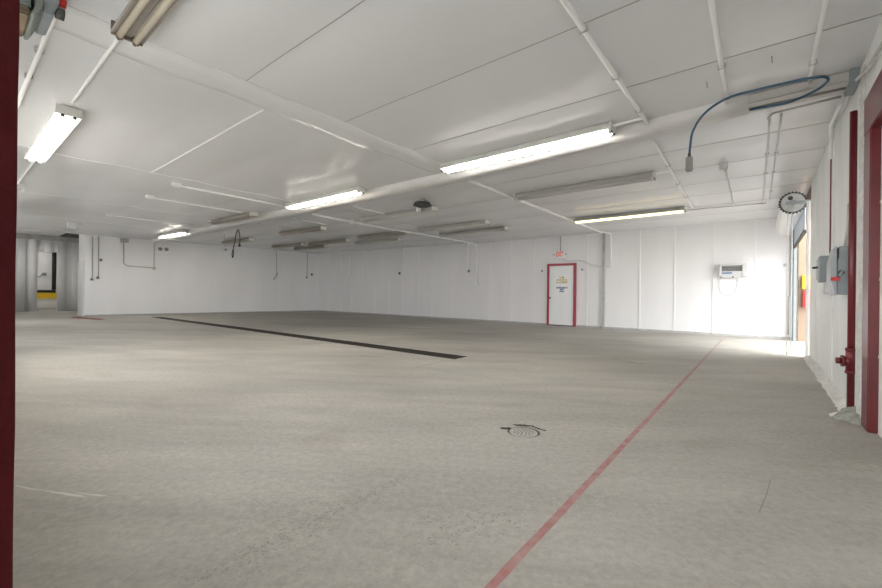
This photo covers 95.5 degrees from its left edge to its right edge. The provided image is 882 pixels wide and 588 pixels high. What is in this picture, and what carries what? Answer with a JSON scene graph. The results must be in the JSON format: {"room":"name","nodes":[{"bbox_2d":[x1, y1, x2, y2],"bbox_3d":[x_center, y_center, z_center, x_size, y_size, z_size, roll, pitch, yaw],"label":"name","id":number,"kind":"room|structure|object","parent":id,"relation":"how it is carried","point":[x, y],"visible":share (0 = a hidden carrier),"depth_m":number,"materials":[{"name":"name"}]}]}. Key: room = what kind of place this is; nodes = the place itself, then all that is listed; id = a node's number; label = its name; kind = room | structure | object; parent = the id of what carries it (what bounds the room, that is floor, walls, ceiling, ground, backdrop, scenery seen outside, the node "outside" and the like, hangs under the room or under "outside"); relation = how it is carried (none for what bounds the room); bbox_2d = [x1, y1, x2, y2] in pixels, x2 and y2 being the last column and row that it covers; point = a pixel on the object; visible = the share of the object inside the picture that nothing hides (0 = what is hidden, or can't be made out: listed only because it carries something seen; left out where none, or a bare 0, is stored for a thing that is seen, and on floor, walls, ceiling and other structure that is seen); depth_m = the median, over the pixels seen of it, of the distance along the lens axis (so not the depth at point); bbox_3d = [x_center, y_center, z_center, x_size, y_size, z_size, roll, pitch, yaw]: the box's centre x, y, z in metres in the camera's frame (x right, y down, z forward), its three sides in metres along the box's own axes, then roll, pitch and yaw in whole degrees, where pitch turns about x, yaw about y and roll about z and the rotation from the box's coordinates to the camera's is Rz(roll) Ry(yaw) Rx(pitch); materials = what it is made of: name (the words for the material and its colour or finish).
{"room":"empty warehouse","nodes":[
{"label":"empty warehouse","id":0,"kind":"room"},
{"bbox_2d":[16,228,64,235],"bbox_3d":[-19.764,-2.890,17.837,10.800,0.070,4.120,1,0,39],"label":"ceiling","id":1,"kind":"structure","parent":0,"point":[26,231],"depth_m":18.53,"materials":[{"name":"white paint"}]},
{"bbox_2d":[15,233,78,311],"bbox_3d":[-19.014,-0.997,19.418,0.152,3.660,4.550,1,0,39],"label":"curtain","id":2,"kind":"object","parent":1,"relation":"hanging from","point":[28,246],"visible":0.62,"depth_m":19.28,"materials":[{"name":"white plastic"}]},
{"bbox_2d":[37,252,56,307],"bbox_3d":[-22.085,-1.062,22.484,0.200,3.720,8.500,1,0,39],"label":"wall","id":3,"kind":"structure","parent":0,"point":[44,265],"depth_m":22.35,"materials":[{"name":"white paint"}]},
{"bbox_2d":[59,233,78,237],"bbox_3d":[-6.913,-2.817,16.122,33.010,0.130,17.500,1,0,39],"label":"roof slab","id":4,"kind":"structure","parent":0,"point":[65,234],"depth_m":19.72,"materials":[{"name":"grey metal"}]},
{"bbox_2d":[79,234,318,315],"bbox_3d":[-11.015,-0.939,19.740,2.716,3.720,9.850,1,0,39],"label":"wall","id":5,"kind":"structure","parent":0,"point":[193,277],"depth_m":18.54,"materials":[{"name":"white paint"}]},
{"bbox_2d":[77,261,84,315],"bbox_3d":[-14.715,-0.218,16.371,1.062,2.200,0.045,1,0,39],"label":"end panel","id":6,"kind":"object","parent":5,"relation":"attached to","point":[81,265],"visible":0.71,"depth_m":16.23,"materials":[{"name":"white paint"}]},
{"bbox_2d":[156,247,168,254],"bbox_3d":[-12.330,-1.897,17.718,0.460,0.328,0.146,1,0,-42],"label":"emergency light","id":7,"kind":"object","parent":5,"relation":"attached to","point":[159,251],"visible":1,"depth_m":17.66,"materials":[{"name":"white plastic"}]},
{"bbox_2d":[85,310,317,315],"bbox_3d":[-10.630,0.903,19.365,9.866,0.045,0.034,1,0,-42],"label":"baseboard","id":8,"kind":"structure","parent":5,"relation":"attached to","point":[306,310],"depth_m":18.51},
{"bbox_2d":[13,308,881,587],"bbox_3d":[-6.100,0.978,13.198,38.000,0.001,21.000,1,0,39],"label":"floor","id":9,"kind":"structure","parent":0,"point":[205,443],"depth_m":2.58,"materials":[{"name":"concrete"}]},
{"bbox_2d":[37,290,56,307],"bbox_3d":[-22.053,0.264,22.191,0.200,0.970,2.900,1,0,39],"label":"rail","id":10,"kind":"object","parent":9,"relation":"on","point":[41,294],"visible":0.28,"depth_m":22.23,"materials":[{"name":"yellow paint"}]},
{"bbox_2d":[52,253,55,289],"bbox_3d":[-21.766,-1.413,22.526,0.180,2.370,0.180,1,0,39],"label":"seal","id":11,"kind":"object","parent":10,"relation":"on","point":[53,254],"visible":0.66,"depth_m":22.46,"materials":[{"name":"black rubber"}]},
{"bbox_2d":[16,485,109,496],"bbox_3d":[-1.980,1.026,2.073,0.614,0.001,0.039,1,0,10],"label":"floor marking","id":12,"kind":"object","parent":9,"relation":"on","point":[62,493],"depth_m":2.06,"materials":[{"name":"grey paint"}]},
{"bbox_2d":[178,474,415,584],"bbox_3d":[-0.559,1.042,1.858,0.127,0.001,1.215,1,0,39],"label":"floor pitting","id":13,"kind":"structure","parent":9,"relation":"on","point":[319,518],"depth_m":1.73,"materials":[{"name":"grey concrete"}]},
{"bbox_2d":[152,317,467,358],"bbox_3d":[-5.499,1.066,11.269,14.990,0.158,0.410,1,0,39],"label":"drain","id":14,"kind":"object","parent":9,"relation":"in","point":[443,355],"visible":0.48,"depth_m":8.76,"materials":[{"name":"metal"}]},
{"bbox_2d":[404,503,535,559],"bbox_3d":[0.140,1.050,1.824,0.629,0.001,0.357,1,0,-28],"label":"floor pitting","id":15,"kind":"structure","parent":9,"relation":"on","point":[509,521],"depth_m":1.84,"materials":[{"name":"grey concrete"}]},
{"bbox_2d":[501,424,545,437],"bbox_3d":[0.640,1.085,3.102,0.294,0.061,0.292,1,0,-33],"label":"floor drain","id":16,"kind":"object","parent":9,"relation":"in","point":[525,432],"visible":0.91,"depth_m":3.08,"materials":[{"name":"metal"}]},
{"bbox_2d":[484,339,722,587],"bbox_3d":[3.277,1.083,5.309,0.044,0.001,11.800,1,0,39],"label":"floor line","id":17,"kind":"object","parent":9,"relation":"on","point":[522,552],"depth_m":2.00,"materials":[{"name":"red paint"}]},
{"bbox_2d":[829,406,860,424],"bbox_3d":[3.516,1.038,3.484,0.186,0.100,0.312,1,0,39],"label":"chunk","id":18,"kind":"object","parent":9,"relation":"on","point":[846,414],"visible":0.95,"depth_m":3.43,"materials":[{"name":"paint"}]},
{"bbox_2d":[17,0,881,252],"bbox_3d":[-3.853,-2.172,11.432,22.060,0.235,13.810,1,0,39],"label":"ceiling","id":19,"kind":"structure","parent":0,"point":[379,53],"depth_m":4.44,"materials":[{"name":"paint"}]},
{"bbox_2d":[17,160,34,184],"bbox_3d":[-8.534,-2.147,8.032,5.601,0.117,0.032,1,0,39],"label":"conduit","id":20,"kind":"object","parent":19,"relation":"attached to","point":[33,161],"visible":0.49,"depth_m":6.87,"materials":[{"name":"metal"}]},
{"bbox_2d":[18,15,56,106],"bbox_3d":[-4.817,-2.058,4.515,5.800,0.059,0.041,1,0,39],"label":"conduit","id":21,"kind":"object","parent":19,"relation":"attached to","point":[44,39],"visible":0.43,"depth_m":3.46,"materials":[{"name":"white metal"}]},
{"bbox_2d":[25,103,81,162],"bbox_3d":[-5.072,-2.014,5.190,2.528,0.128,0.224,1,0,39],"label":"fluorescent fixture","id":22,"kind":"object","parent":19,"relation":"attached to","point":[64,119],"visible":1,"depth_m":4.90,"materials":[{"name":"white plastic"}]},
{"bbox_2d":[67,222,81,228],"bbox_3d":[-11.735,-2.183,12.834,0.160,0.200,0.350,1,0,39],"label":"ceiling sensor","id":23,"kind":"object","parent":19,"relation":"attached to","point":[70,225],"visible":1,"depth_m":12.74,"materials":[{"name":"white plastic"}]},
{"bbox_2d":[71,38,119,103],"bbox_3d":[-3.244,-2.032,3.721,1.750,0.030,0.030,1,0,39],"label":"conduit","id":24,"kind":"object","parent":19,"relation":"attached to","point":[115,41],"visible":0.98,"depth_m":3.59,"materials":[{"name":"white metal"}]},
{"bbox_2d":[111,0,179,46],"bbox_3d":[-1.427,-1.973,2.286,2.528,0.128,0.200,1,0,39],"label":"fluorescent fixture","id":25,"kind":"object","parent":19,"relation":"attached to","point":[139,19],"visible":1,"depth_m":2.84,"materials":[{"name":"beige metal"}]},
{"bbox_2d":[114,215,193,225],"bbox_3d":[-8.549,-2.189,12.014,0.028,0.028,2.050,1,0,39],"label":"conduit","id":26,"kind":"object","parent":19,"relation":"attached to","point":[114,215],"visible":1,"depth_m":11.91,"materials":[{"name":"metal"}]},
{"bbox_2d":[18,144,293,201],"bbox_3d":[-4.755,-2.088,7.153,0.030,0.042,5.200,1,0,39],"label":"trim","id":27,"kind":"structure","parent":19,"relation":"attached to","point":[18,144],"depth_m":6.92,"materials":[{"name":"white metal"}]},
{"bbox_2d":[158,230,188,237],"bbox_3d":[-10.032,-2.224,14.962,2.528,0.128,0.224,2,1,39],"label":"fluorescent fixture","id":28,"kind":"object","parent":19,"relation":"attached to","point":[181,232],"visible":1,"depth_m":14.73,"materials":[{"name":"white"}]},
{"bbox_2d":[155,197,242,212],"bbox_3d":[-5.683,-2.092,9.515,0.040,0.041,1.930,1,0,39],"label":"conduit","id":29,"kind":"object","parent":19,"relation":"attached to","point":[155,197],"visible":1,"depth_m":9.43,"materials":[{"name":"white metal"}]},
{"bbox_2d":[151,109,264,171],"bbox_3d":[-3.457,-2.070,5.654,3.800,0.032,0.028,1,0,39],"label":"trim","id":30,"kind":"structure","parent":19,"relation":"attached to","point":[259,112],"depth_m":5.26,"materials":[{"name":"white metal"}]},
{"bbox_2d":[181,185,284,206],"bbox_3d":[-4.274,-2.050,8.490,0.040,0.040,2.210,1,0,39],"label":"conduit","id":31,"kind":"object","parent":19,"relation":"attached to","point":[188,187],"visible":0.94,"depth_m":8.33,"materials":[{"name":"white metal"}]},
{"bbox_2d":[209,212,257,224],"bbox_3d":[-5.782,-2.071,11.073,2.528,0.128,0.224,2,1,39],"label":"fluorescent fixture","id":32,"kind":"object","parent":19,"relation":"attached to","point":[248,215],"visible":1,"depth_m":10.85,"materials":[{"name":"white metal"}]},
{"bbox_2d":[221,238,254,244],"bbox_3d":[-8.505,-2.191,16.711,2.528,0.128,0.224,2,1,39],"label":"fluorescent fixture","id":33,"kind":"object","parent":19,"relation":"attached to","point":[246,239],"visible":1,"depth_m":16.51,"materials":[{"name":"white"}]},
{"bbox_2d":[53,29,435,174],"bbox_3d":[-1.716,-2.050,4.765,0.008,0.044,5.230,1,0,39],"label":"trim","id":34,"kind":"structure","parent":19,"relation":"attached to","point":[53,29],"depth_m":3.92,"materials":[{"name":"white metal"}]},
{"bbox_2d":[53,6,440,173],"bbox_3d":[-1.582,-2.040,4.588,0.440,0.054,5.120,1,0,39],"label":"ceiling beam","id":35,"kind":"structure","parent":19,"relation":"attached to","point":[80,25],"depth_m":3.90,"materials":[{"name":"paint"}]},
{"bbox_2d":[67,5,439,163],"bbox_3d":[-1.380,-2.047,4.497,0.008,0.041,5.230,1,0,39],"label":"trim","id":36,"kind":"structure","parent":19,"relation":"attached to","point":[67,5],"depth_m":3.83,"materials":[{"name":"white"}]},
{"bbox_2d":[271,243,305,248],"bbox_3d":[-6.932,-2.176,18.117,2.528,0.128,0.224,2,1,39],"label":"fluorescent fixture","id":37,"kind":"object","parent":19,"relation":"attached to","point":[295,244],"visible":1,"depth_m":17.89,"materials":[{"name":"white"}]},
{"bbox_2d":[278,226,326,235],"bbox_3d":[-4.661,-2.084,13.353,2.528,0.128,0.224,2,1,39],"label":"fluorescent fixture","id":38,"kind":"object","parent":19,"relation":"attached to","point":[321,228],"visible":1,"depth_m":13.18,"materials":[{"name":"white"}]},
{"bbox_2d":[246,0,364,80],"bbox_3d":[-0.107,-2.046,2.447,4.580,0.018,0.014,1,0,39],"label":"trim","id":39,"kind":"structure","parent":19,"relation":"attached to","point":[363,0],"depth_m":3.23,"materials":[{"name":"grey"}]},
{"bbox_2d":[293,245,327,250],"bbox_3d":[-6.159,-2.166,18.843,2.528,0.128,0.224,2,1,39],"label":"fluorescent fixture","id":40,"kind":"object","parent":19,"relation":"attached to","point":[320,246],"visible":1,"depth_m":18.65,"materials":[{"name":"white"}]},
{"bbox_2d":[285,186,365,209],"bbox_3d":[-2.495,-1.981,8.378,2.528,0.128,0.224,1,0,39],"label":"fluorescent fixture","id":41,"kind":"object","parent":19,"relation":"attached to","point":[357,190],"visible":1,"depth_m":8.17,"materials":[{"name":"white plastic"}]},
{"bbox_2d":[309,239,350,245],"bbox_3d":[-4.580,-2.093,16.336,2.528,0.128,0.224,2,1,39],"label":"fluorescent fixture","id":42,"kind":"object","parent":19,"relation":"attached to","point":[343,240],"visible":1,"depth_m":16.12,"materials":[{"name":"white"}]},
{"bbox_2d":[354,238,401,244],"bbox_3d":[-2.506,-2.060,15.727,2.528,0.128,0.224,2,1,39],"label":"fluorescent fixture","id":43,"kind":"object","parent":19,"relation":"attached to","point":[390,239],"visible":1,"depth_m":15.57,"materials":[{"name":"white"}]},
{"bbox_2d":[356,232,410,239],"bbox_3d":[-2.043,-2.030,13.921,2.528,0.128,0.224,2,1,39],"label":"fluorescent fixture","id":44,"kind":"object","parent":19,"relation":"attached to","point":[391,234],"visible":0.98,"depth_m":13.79,"materials":[{"name":"white"}]},
{"bbox_2d":[312,213,477,281],"bbox_3d":[-0.972,-1.254,13.111,0.204,1.578,7.447,1,0,40],"label":"conduit","id":45,"kind":"object","parent":19,"relation":"attached to","point":[314,214],"visible":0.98,"depth_m":12.96,"materials":[{"name":"white metal"}]},
{"bbox_2d":[360,205,437,222],"bbox_3d":[-1.114,-1.966,9.976,2.528,0.129,0.224,1,0,39],"label":"fluorescent fixture","id":46,"kind":"object","parent":19,"relation":"attached to","point":[432,208],"visible":1,"depth_m":9.84,"materials":[{"name":"white metal"}]},
{"bbox_2d":[413,199,430,207],"bbox_3d":[-0.407,-1.963,8.667,0.400,0.160,0.400,1,0,39],"label":"vent cap","id":47,"kind":"object","parent":19,"relation":"hanging from","point":[422,203],"visible":1,"depth_m":8.55,"materials":[{"name":"black metal"}]},
{"bbox_2d":[150,95,748,242],"bbox_3d":[-4.787,-2.134,10.888,20.898,0.360,0.353,1,0,40],"label":"ceiling beam","id":48,"kind":"structure","parent":19,"relation":"attached to","point":[738,106],"depth_m":5.66,"materials":[{"name":"paint"}]},
{"bbox_2d":[416,220,489,232],"bbox_3d":[0.289,-1.960,11.697,2.528,0.129,0.224,1,0,39],"label":"fluorescent fixture","id":49,"kind":"object","parent":19,"relation":"attached to","point":[483,222],"visible":1,"depth_m":11.52,"materials":[{"name":"white metal"}]},
{"bbox_2d":[439,226,508,237],"bbox_3d":[0.973,-1.956,12.712,2.528,0.128,0.224,1,0,39],"label":"fluorescent fixture","id":50,"kind":"object","parent":19,"relation":"attached to","point":[496,229],"visible":1,"depth_m":12.57,"materials":[{"name":"white"}]},
{"bbox_2d":[345,0,639,121],"bbox_3d":[0.624,-2.038,3.359,4.580,0.020,0.015,1,0,39],"label":"trim","id":51,"kind":"structure","parent":19,"relation":"attached to","point":[638,0],"depth_m":3.39,"materials":[{"name":"grey"}]},
{"bbox_2d":[440,121,615,173],"bbox_3d":[1.030,-1.942,5.468,2.528,0.128,0.224,1,0,39],"label":"fluorescent fixture","id":52,"kind":"object","parent":19,"relation":"attached to","point":[606,129],"visible":0.99,"depth_m":5.25,"materials":[{"name":"white plastic"}]},
{"bbox_2d":[467,179,611,264],"bbox_3d":[2.878,-1.480,9.941,0.236,1.036,7.601,1,0,41],"label":"conduit","id":53,"kind":"object","parent":19,"relation":"attached to","point":[468,180],"visible":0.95,"depth_m":9.25,"materials":[{"name":"white metal"}]},
{"bbox_2d":[514,171,655,200],"bbox_3d":[2.504,-1.934,7.311,2.528,0.128,0.224,1,0,39],"label":"fluorescent fixture","id":54,"kind":"object","parent":19,"relation":"attached to","point":[648,176],"visible":1,"depth_m":7.13,"materials":[{"name":"grey metal"}]},
{"bbox_2d":[559,0,649,124],"bbox_3d":[0.797,-1.979,2.664,0.068,0.047,5.030,1,0,39],"label":"conduit","id":55,"kind":"object","parent":19,"relation":"attached to","point":[582,29],"visible":1,"depth_m":3.27,"materials":[{"name":"white metal"}]},
{"bbox_2d":[613,118,641,126],"bbox_3d":[2.148,-1.973,4.593,0.320,0.020,0.030,1,0,39],"label":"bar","id":56,"kind":"object","parent":55,"relation":"attached to","point":[637,119],"visible":0.79,"depth_m":4.59,"materials":[{"name":"white paint"}]},
{"bbox_2d":[573,206,686,223],"bbox_3d":[4.502,-1.905,9.760,2.528,0.128,0.224,1,0,39],"label":"fluorescent fixture","id":57,"kind":"object","parent":19,"relation":"attached to","point":[683,209],"visible":1,"depth_m":9.60,"materials":[{"name":"grey"}]},
{"bbox_2d":[652,140,693,207],"bbox_3d":[4.183,-1.948,7.056,0.058,0.037,4.782,1,0,37],"label":"conduit","id":58,"kind":"object","parent":19,"relation":"attached to","point":[653,141],"visible":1,"depth_m":6.29,"materials":[{"name":"white metal"}]},
{"bbox_2d":[707,0,729,104],"bbox_3d":[1.387,-1.975,2.160,0.067,0.041,4.980,1,0,39],"label":"conduit","id":59,"kind":"object","parent":19,"relation":"attached to","point":[721,66],"visible":1,"depth_m":3.17,"materials":[{"name":"white metal"}]},
{"bbox_2d":[719,162,727,170],"bbox_3d":[4.316,-1.945,6.118,0.110,0.097,0.110,1,0,39],"label":"junction box","id":60,"kind":"object","parent":19,"relation":"attached to","point":[722,166],"visible":1,"depth_m":6.08,"materials":[{"name":"metal"}]},
{"bbox_2d":[687,202,765,209],"bbox_3d":[6.285,-1.932,8.869,1.429,0.024,0.052,1,0,33],"label":"conduit","id":61,"kind":"object","parent":19,"relation":"attached to","point":[765,202],"visible":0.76,"depth_m":8.84,"materials":[{"name":"metal"}]},
{"bbox_2d":[763,118,770,202],"bbox_3d":[5.225,-1.944,6.447,0.046,0.022,5.130,1,0,38],"label":"conduit","id":62,"kind":"object","parent":19,"relation":"attached to","point":[769,121],"visible":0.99,"depth_m":5.58,"materials":[{"name":"metal"}]},
{"bbox_2d":[769,113,782,202],"bbox_3d":[5.303,-1.943,6.385,0.048,0.022,5.130,1,0,38],"label":"conduit","id":63,"kind":"object","parent":19,"relation":"attached to","point":[781,114],"visible":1,"depth_m":5.50,"materials":[{"name":"metal"}]},
{"bbox_2d":[748,66,860,112],"bbox_3d":[3.448,-1.928,3.853,0.775,0.130,0.340,1,0,39],"label":"channel","id":64,"kind":"object","parent":19,"relation":"attached to","point":[844,82],"visible":0.88,"depth_m":3.77,"materials":[{"name":"grey metal"}]},
{"bbox_2d":[685,75,829,171],"bbox_3d":[2.945,-1.543,3.802,1.027,0.658,0.624,1,0,39],"label":"cable","id":65,"kind":"object","parent":64,"relation":"hanging from","point":[689,160],"visible":1,"depth_m":3.69,"materials":[{"name":"blue rubber"}]},
{"bbox_2d":[767,95,841,118],"bbox_3d":[3.619,-1.899,4.059,0.182,0.049,0.613,1,0,-26],"label":"conduit","id":66,"kind":"object","parent":64,"relation":"attached to","point":[837,97],"visible":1,"depth_m":4.00,"materials":[{"name":"metal"}]},
{"bbox_2d":[807,0,828,83],"bbox_3d":[1.850,-1.972,1.783,0.058,0.037,4.970,1,0,39],"label":"conduit","id":67,"kind":"object","parent":19,"relation":"attached to","point":[813,62],"visible":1,"depth_m":3.07,"materials":[{"name":"white metal"}]},
{"bbox_2d":[318,218,796,336],"bbox_3d":[0.608,-0.809,16.753,22.800,3.720,0.190,1,0,39],"label":"wall","id":68,"kind":"structure","parent":0,"point":[734,242],"depth_m":12.87,"materials":[{"name":"white paint"}]},
{"bbox_2d":[318,310,545,324],"bbox_3d":[-2.256,0.991,18.882,15.300,0.055,0.040,1,0,39],"label":"baseboard","id":69,"kind":"structure","parent":68,"relation":"attached to","point":[318,310],"depth_m":16.94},
{"bbox_2d":[489,248,489,319],"bbox_3d":[1.894,-0.492,15.597,0.032,3.114,0.024,1,0,39],"label":"trim","id":70,"kind":"structure","parent":68,"relation":"attached to","point":[489,248],"depth_m":15.59,"materials":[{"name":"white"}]},
{"bbox_2d":[510,240,511,320],"bbox_3d":[2.620,-0.481,15.016,0.032,3.110,0.024,1,0,39],"label":"trim","id":71,"kind":"structure","parent":68,"relation":"attached to","point":[511,240],"depth_m":15.01,"materials":[{"name":"white"}]},
{"bbox_2d":[533,238,534,322],"bbox_3d":[3.339,-0.473,14.441,0.032,3.110,0.024,1,0,39],"label":"trim","id":72,"kind":"structure","parent":68,"relation":"attached to","point":[534,238],"depth_m":14.43,"materials":[{"name":"white"}]},
{"bbox_2d":[552,251,566,257],"bbox_3d":[4.095,-1.360,13.773,0.514,0.240,0.094,1,0,39],"label":"exit sign","id":73,"kind":"object","parent":68,"relation":"attached to","point":[558,254],"visible":1,"depth_m":13.74,"materials":[{"name":"white plastic"}]},
{"bbox_2d":[546,263,576,326],"bbox_3d":[4.106,0.021,13.731,1.015,2.140,0.147,1,0,39],"label":"door","id":74,"kind":"structure","parent":68,"relation":"in","point":[561,307],"depth_m":13.74,"materials":[{"name":"white paint"}]},
{"bbox_2d":[556,276,567,283],"bbox_3d":[4.137,-0.479,13.730,0.416,0.300,0.005,1,0,39],"label":"notice","id":75,"kind":"object","parent":74,"relation":"attached to","point":[561,279],"visible":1,"depth_m":13.71,"materials":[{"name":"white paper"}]},
{"bbox_2d":[586,234,587,325],"bbox_3d":[4.838,-0.456,13.241,0.032,3.110,0.024,1,0,39],"label":"trim","id":76,"kind":"structure","parent":68,"relation":"attached to","point":[587,234],"depth_m":13.23,"materials":[{"name":"white"}]},
{"bbox_2d":[602,233,605,327],"bbox_3d":[5.232,-0.442,12.877,0.070,3.090,0.080,1,0,39],"label":"wall post","id":77,"kind":"object","parent":68,"relation":"attached to","point":[604,234],"visible":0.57,"depth_m":12.85,"materials":[{"name":"white metal"}]},
{"bbox_2d":[639,229,640,328],"bbox_3d":[6.079,-0.442,12.248,0.032,3.110,0.024,1,0,39],"label":"trim","id":78,"kind":"structure","parent":68,"relation":"attached to","point":[640,229],"depth_m":12.24,"materials":[{"name":"white"}]},
{"bbox_2d":[673,226,675,330],"bbox_3d":[6.805,-0.434,11.667,0.032,3.110,0.024,1,0,39],"label":"trim","id":79,"kind":"structure","parent":68,"relation":"attached to","point":[675,226],"depth_m":11.66,"materials":[{"name":"white metal"}]},
{"bbox_2d":[576,325,791,339],"bbox_3d":[6.691,1.092,11.722,5.500,0.055,0.040,1,0,39],"label":"baseboard","id":80,"kind":"structure","parent":68,"relation":"attached to","point":[689,332],"depth_m":11.38,"materials":[{"name":"white"}]},
{"bbox_2d":[712,223,714,332],"bbox_3d":[7.535,-0.426,11.082,0.032,3.110,0.024,1,0,39],"label":"trim","id":81,"kind":"structure","parent":68,"relation":"attached to","point":[713,223],"depth_m":11.07,"materials":[{"name":"white metal"}]},
{"bbox_2d":[719,263,746,295],"bbox_3d":[7.801,-0.374,10.718,0.618,0.867,0.220,1,0,39],"label":"wall heater","id":82,"kind":"object","parent":68,"relation":"attached to","point":[737,270],"visible":1,"depth_m":10.66,"materials":[{"name":"white metal"}]},
{"bbox_2d":[722,265,741,270],"bbox_3d":[7.827,-0.682,10.764,0.440,0.170,0.080,1,0,39],"label":"grille","id":83,"kind":"object","parent":82,"relation":"attached to","point":[736,265],"depth_m":10.71,"materials":[{"name":"grey plastic"}]},
{"bbox_2d":[754,220,756,335],"bbox_3d":[8.257,-0.417,10.505,0.032,3.110,0.024,1,0,39],"label":"trim","id":84,"kind":"structure","parent":68,"relation":"attached to","point":[756,220],"depth_m":10.49,"materials":[{"name":"white metal"}]},
{"bbox_2d":[787,236,790,334],"bbox_3d":[8.751,-0.217,10.059,0.058,2.480,0.028,1,0,39],"label":"conduit","id":85,"kind":"object","parent":68,"relation":"attached to","point":[790,236],"visible":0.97,"depth_m":10.05,"materials":[{"name":"grey metal"}]},
{"bbox_2d":[796,245,797,339],"bbox_3d":[8.881,-0.555,9.849,0.170,3.400,0.270,1,0,39],"label":"wall","id":86,"kind":"structure","parent":0,"point":[797,245],"depth_m":9.87,"materials":[{"name":"paint"}]},
{"bbox_2d":[797,223,810,341],"bbox_3d":[9.682,-0.646,8.972,2.505,3.600,0.100,1,0,39],"label":"wall","id":87,"kind":"structure","parent":0,"point":[802,245],"depth_m":9.68,"materials":[{"name":"white paint"}]},
{"bbox_2d":[802,291,805,307],"bbox_3d":[8.750,0.123,9.535,0.210,0.400,0.175,1,0,39],"label":"box","id":88,"kind":"object","parent":87,"relation":"attached to","point":[803,292],"visible":0.4,"depth_m":9.53,"materials":[{"name":"red"}]},
{"bbox_2d":[809,18,881,405],"bbox_3d":[3.514,-0.562,3.091,0.304,3.300,9.690,1,0,39],"label":"wall","id":89,"kind":"structure","parent":0,"point":[828,314],"depth_m":4.71,"materials":[{"name":"white paint"}]},
{"bbox_2d":[412,13,881,150],"bbox_3d":[1.363,-2.030,4.284,4.580,0.020,0.019,1,0,39],"label":"trim","id":90,"kind":"structure","parent":89,"relation":"attached to","point":[881,13],"depth_m":3.64,"materials":[{"name":"grey"}]},
{"bbox_2d":[494,120,836,184],"bbox_3d":[2.756,-2.014,6.009,4.560,0.019,0.015,1,0,39],"label":"trim","id":91,"kind":"structure","parent":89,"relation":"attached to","point":[835,120],"depth_m":5.52,"materials":[{"name":"grey"}]},
{"bbox_2d":[543,167,813,204],"bbox_3d":[4.068,-2.001,7.648,4.560,0.021,0.022,1,0,39],"label":"trim","id":92,"kind":"structure","parent":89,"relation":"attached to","point":[812,167],"depth_m":7.23,"materials":[{"name":"grey"}]},
{"bbox_2d":[775,191,810,355],"bbox_3d":[7.372,-0.325,8.500,0.430,3.064,3.520,1,0,39],"label":"roller door","id":93,"kind":"structure","parent":89,"relation":"in","point":[791,216],"depth_m":7.32,"materials":[{"name":"white metal"}]},
{"bbox_2d":[794,207,805,243],"bbox_3d":[7.582,-1.404,8.482,0.021,0.490,3.100,1,0,39],"label":"curtain","id":94,"kind":"object","parent":93,"relation":"hanging from","point":[800,224],"depth_m":8.10,"materials":[{"name":"plastic"}]},
{"bbox_2d":[812,256,828,282],"bbox_3d":[4.838,-0.313,5.116,0.164,0.330,0.250,1,0,39],"label":"switch","id":95,"kind":"object","parent":89,"relation":"attached to","point":[821,262],"visible":0.89,"depth_m":5.02,"materials":[{"name":"grey metal"}]},
{"bbox_2d":[803,355,845,410],"bbox_3d":[4.967,1.063,5.238,0.130,0.090,4.600,1,0,39],"label":"baseboard","id":96,"kind":"structure","parent":89,"relation":"attached to","point":[833,392],"depth_m":4.68,"materials":[{"name":"paint"}]},
{"bbox_2d":[829,159,831,252],"bbox_3d":[4.770,-1.074,4.902,0.017,1.150,0.017,1,0,-29],"label":"conduit","id":97,"kind":"object","parent":89,"relation":"attached to","point":[830,159],"visible":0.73,"depth_m":4.90,"materials":[{"name":"grey metal"}]},
{"bbox_2d":[828,104,841,159],"bbox_3d":[4.393,-1.801,4.490,0.057,0.296,1.158,1,0,41],"label":"conduit","id":98,"kind":"object","parent":89,"relation":"attached to","point":[839,105],"visible":1,"depth_m":4.70,"materials":[{"name":"white metal"}]},
{"bbox_2d":[826,246,847,295],"bbox_3d":[3.969,-0.223,4.008,0.135,0.480,0.405,1,0,39],"label":"electrical box","id":99,"kind":"object","parent":89,"relation":"attached to","point":[837,263],"visible":0.96,"depth_m":3.89,"materials":[{"name":"grey metal"}]},
{"bbox_2d":[843,203,848,245],"bbox_3d":[3.888,-0.662,3.830,0.032,0.398,0.137,1,0,33],"label":"conduit","id":100,"kind":"object","parent":89,"relation":"attached to","point":[846,233],"visible":0.6,"depth_m":3.82,"materials":[{"name":"grey"}]},
{"bbox_2d":[835,110,857,406],"bbox_3d":[3.691,-0.281,3.637,0.144,2.740,0.105,1,0,39],"label":"pipe","id":101,"kind":"object","parent":89,"relation":"attached to","point":[848,360],"visible":0.87,"depth_m":3.60,"materials":[{"name":"red metal"}]},
{"bbox_2d":[856,64,865,423],"bbox_3d":[3.574,-0.412,3.401,0.056,3.000,0.191,1,0,39],"label":"trim","id":102,"kind":"structure","parent":89,"relation":"attached to","point":[863,78],"depth_m":3.36,"materials":[{"name":"white paint"}]},
{"bbox_2d":[840,41,881,112],"bbox_3d":[3.493,-1.793,3.335,0.033,0.248,1.952,1,0,39],"label":"conduit","id":103,"kind":"object","parent":89,"relation":"attached to","point":[879,48],"visible":0.73,"depth_m":3.10,"materials":[{"name":"metal"}]},
{"bbox_2d":[861,69,881,437],"bbox_3d":[1.987,-0.274,1.349,0.108,2.690,4.985,1,0,39],"label":"door","id":104,"kind":"structure","parent":89,"relation":"in","point":[871,391],"depth_m":3.12,"materials":[{"name":"red paint"}]},
{"bbox_3d":[-12.183,-0.948,9.603,32.960,3.720,0.240,1,0,39],"label":"wall","id":105,"kind":"structure","parent":0,"visible":0},
{"bbox_2d":[0,0,19,587],"bbox_3d":[-0.488,-0.331,0.266,0.100,2.750,0.281,1,0,39],"label":"door frame","id":106,"kind":"structure","parent":105,"relation":"in","point":[9,9],"depth_m":0.34,"materials":[{"name":"red paint"}]},
{"bbox_2d":[19,0,66,39],"bbox_3d":[-2.692,-1.891,2.491,0.410,0.380,0.500,1,0,39],"label":"switch","id":107,"kind":"object","parent":105,"relation":"attached to","point":[36,16],"visible":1,"depth_m":2.54,"materials":[{"name":"grey metal"}]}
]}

